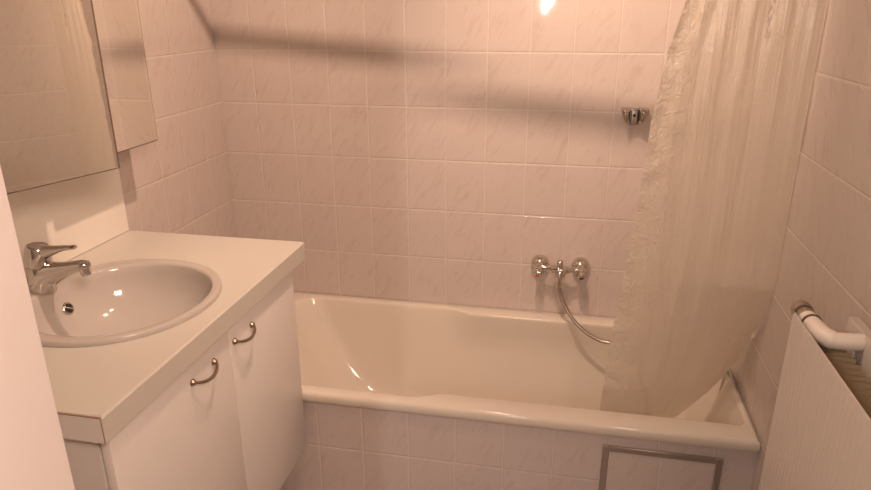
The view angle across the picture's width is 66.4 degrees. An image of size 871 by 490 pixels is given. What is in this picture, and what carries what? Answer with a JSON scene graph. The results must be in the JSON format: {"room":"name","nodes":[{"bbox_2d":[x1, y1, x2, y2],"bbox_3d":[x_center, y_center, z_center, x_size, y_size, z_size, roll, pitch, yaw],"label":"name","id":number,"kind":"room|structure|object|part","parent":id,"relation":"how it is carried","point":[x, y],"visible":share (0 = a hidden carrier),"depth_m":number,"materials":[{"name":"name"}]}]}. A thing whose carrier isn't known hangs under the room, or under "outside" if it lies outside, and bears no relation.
{"room":"bathroom","nodes":[
{"label":"bathroom","id":0,"kind":"room"},
{"bbox_2d":[118,0,235,236],"bbox_3d":[-1.110,-0.197,1.613,0.100,2.500,2.200,4,20,11],"label":"wall","id":1,"kind":"structure","parent":0,"point":[178,182],"depth_m":2.35,"materials":[{"name":"tile"}]},
{"bbox_2d":[7,168,128,280],"bbox_3d":[-1.062,-0.030,1.622,0.010,0.291,0.924,4,20,11],"label":"backsplash","id":2,"kind":"structure","parent":1,"relation":"attached to","point":[86,212],"depth_m":1.85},
{"bbox_2d":[0,0,157,194],"bbox_3d":[-0.917,-0.590,1.523,0.260,0.842,0.728,4,20,11],"label":"upper cabinet","id":3,"kind":"object","parent":1,"relation":"attached to","point":[75,91],"visible":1,"depth_m":1.51,"materials":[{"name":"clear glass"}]},
{"bbox_3d":[-0.865,-0.656,1.706,0.004,0.836,0.312,4,20,11],"label":"mirror pane","id":4,"kind":"part","parent":3,"relation":"part of","materials":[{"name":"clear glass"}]},
{"bbox_3d":[-0.874,-0.657,1.709,0.014,0.842,0.322,4,20,11],"label":"door","id":5,"kind":"part","parent":3,"relation":"part of","materials":[{"name":"mirror"}]},
{"bbox_3d":[-0.009,-1.022,1.675,1.928,0.056,0.216,4,20,11],"label":"curtain rod","id":6,"kind":"object","parent":1,"relation":"attached to","visible":0},
{"bbox_2d":[600,0,827,417],"bbox_3d":[0.738,-0.180,1.880,0.425,1.702,0.268,4,20,11],"label":"shower curtain","id":7,"kind":"object","parent":6,"relation":"hanging from","point":[727,126],"visible":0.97,"depth_m":1.77,"materials":[{"name":"plastic"}]},
{"bbox_2d":[210,0,685,317],"bbox_3d":[0.112,-0.516,2.483,2.130,2.500,0.100,4,20,11],"label":"wall","id":8,"kind":"structure","parent":0,"point":[424,151],"depth_m":2.50,"materials":[{"name":"tile"}]},
{"bbox_2d":[531,254,589,284],"bbox_3d":[0.472,0.096,2.526,0.223,0.100,0.086,4,20,11],"label":"mixer","id":9,"kind":"object","parent":8,"relation":"attached to","point":[580,266],"visible":1,"depth_m":2.51,"materials":[{"name":"silver metal"}]},
{"bbox_3d":[0.391,0.093,2.526,0.038,0.052,0.052,4,20,11],"label":"handle","id":10,"kind":"part","parent":9,"relation":"part of","materials":[{"name":"silver metal"}]},
{"bbox_3d":[0.467,0.072,2.492,0.025,0.032,0.026,4,20,11],"label":"diverter knob","id":11,"kind":"part","parent":9,"relation":"part of","materials":[{"name":"silver metal"}]},
{"bbox_3d":[0.546,0.104,2.496,0.037,0.052,0.053,4,20,11],"label":"handle","id":12,"kind":"part","parent":9,"relation":"part of","materials":[{"name":"silver metal"}]},
{"bbox_2d":[621,107,648,124],"bbox_3d":[0.686,-0.444,2.299,0.091,0.060,0.059,4,20,11],"label":"holder","id":13,"kind":"object","parent":8,"relation":"attached to","point":[631,116],"visible":1,"depth_m":2.28,"materials":[{"name":"grey metal"}]},
{"bbox_2d":[280,401,757,489],"bbox_3d":[-0.034,0.714,2.133,1.930,0.424,0.014,4,20,11],"label":"bathtub surround","id":14,"kind":"structure","parent":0,"point":[348,447],"depth_m":2.09,"materials":[{"name":"tile"}]},
{"bbox_2d":[599,444,722,489],"bbox_3d":[0.659,0.744,1.984,0.335,0.304,0.008,4,20,11],"label":"access panel","id":15,"kind":"object","parent":14,"relation":"attached to","point":[622,468],"visible":1,"depth_m":1.95,"materials":[{"name":"grey metal"}]},
{"bbox_2d":[556,285,609,343],"bbox_3d":[0.620,0.451,2.439,0.284,0.543,0.411,-3,20,-6],"label":"shower hose","id":16,"kind":"object","parent":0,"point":[558,287],"visible":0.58,"depth_m":2.50,"materials":[{"name":"metal"}]},
{"bbox_2d":[729,0,870,489],"bbox_3d":[0.880,-0.069,1.233,0.100,2.500,2.200,4,20,11],"label":"wall","id":17,"kind":"structure","parent":0,"point":[825,263],"depth_m":1.50,"materials":[{"name":"tile"}]},
{"bbox_2d":[758,300,870,489],"bbox_3d":[0.669,0.686,1.032,0.142,0.919,0.881,4,20,11],"label":"radiator","id":18,"kind":"object","parent":17,"relation":"attached to","point":[819,438],"visible":1,"depth_m":1.16,"materials":[{"name":"metal"}]},
{"bbox_3d":[0.701,0.701,1.009,0.022,0.907,0.842,4,20,11],"label":"panel","id":19,"kind":"part","parent":18,"relation":"part of","materials":[{"name":"metal"}]},
{"bbox_3d":[0.257,1.285,1.260,3.100,0.060,3.500,4,20,11],"label":"floor","id":20,"kind":"structure","parent":0,"visible":0},
{"bbox_2d":[64,271,306,489],"bbox_3d":[-0.771,0.604,1.768,0.606,0.885,0.830,4,20,11],"label":"vanity cabinet","id":21,"kind":"object","parent":20,"relation":"on","point":[233,419],"visible":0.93,"depth_m":1.61,"materials":[{"name":"white wood"}]},
{"bbox_2d":[27,231,304,443],"bbox_3d":[-0.774,0.151,1.631,0.592,0.056,0.922,4,20,11],"label":"countertop","id":22,"kind":"structure","parent":21,"relation":"on","point":[97,391],"depth_m":1.41,"materials":[{"name":"white laminate"}]},
{"bbox_2d":[24,242,91,293],"bbox_3d":[-0.905,0.055,1.595,0.176,0.124,0.059,4,20,11],"label":"faucet","id":23,"kind":"object","parent":22,"relation":"on","point":[44,274],"visible":1,"depth_m":1.58,"materials":[{"name":"silver metal"}]},
{"bbox_3d":[-0.914,0.025,1.586,0.142,0.061,0.059,4,20,11],"label":"lever","id":24,"kind":"part","parent":23,"relation":"part of","materials":[{"name":"silver metal"}]},
{"bbox_2d":[29,259,221,346],"bbox_3d":[-0.763,0.194,1.626,0.473,0.160,0.481,4,20,11],"label":"washbasin","id":25,"kind":"object","parent":22,"relation":"in","point":[124,300],"visible":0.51,"depth_m":1.75,"materials":[{"name":"ceramic"}]},
{"bbox_3d":[-0.549,0.564,1.495,0.020,0.618,0.438,4,20,11],"label":"door","id":26,"kind":"part","parent":21,"relation":"part of","materials":[{"name":"white wood"}]},
{"bbox_3d":[-0.508,0.288,1.490,0.027,0.022,0.109,4,20,11],"label":"handle","id":27,"kind":"part","parent":21,"relation":"part of","materials":[{"name":"silver metal"}]},
{"bbox_3d":[-0.470,0.224,1.667,0.027,0.022,0.109,4,20,11],"label":"handle","id":28,"kind":"part","parent":21,"relation":"part of","materials":[{"name":"silver metal"}]},
{"bbox_3d":[-0.467,0.425,1.878,0.020,0.618,0.387,4,20,11],"label":"door","id":29,"kind":"part","parent":21,"relation":"part of","materials":[{"name":"white wood"}]},
{"bbox_2d":[294,292,760,451],"bbox_3d":[0.142,0.555,2.410,1.707,0.388,0.735,4,20,11],"label":"bathtub","id":30,"kind":"object","parent":20,"relation":"on","point":[504,366],"visible":0.44,"depth_m":2.64,"materials":[{"name":"ceramic"}]},
{"bbox_3d":[-0.324,0.221,0.446,1.930,2.500,0.120,4,20,11],"label":"wall","id":31,"kind":"structure","parent":0,"visible":0},
{"bbox_2d":[0,166,74,489],"bbox_3d":[-0.320,0.430,0.424,0.062,2.120,0.302,4,20,11],"label":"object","id":32,"kind":"structure","parent":31,"relation":"attached to","point":[33,454],"depth_m":0.43,"materials":[{"name":"paint"}]}
]}

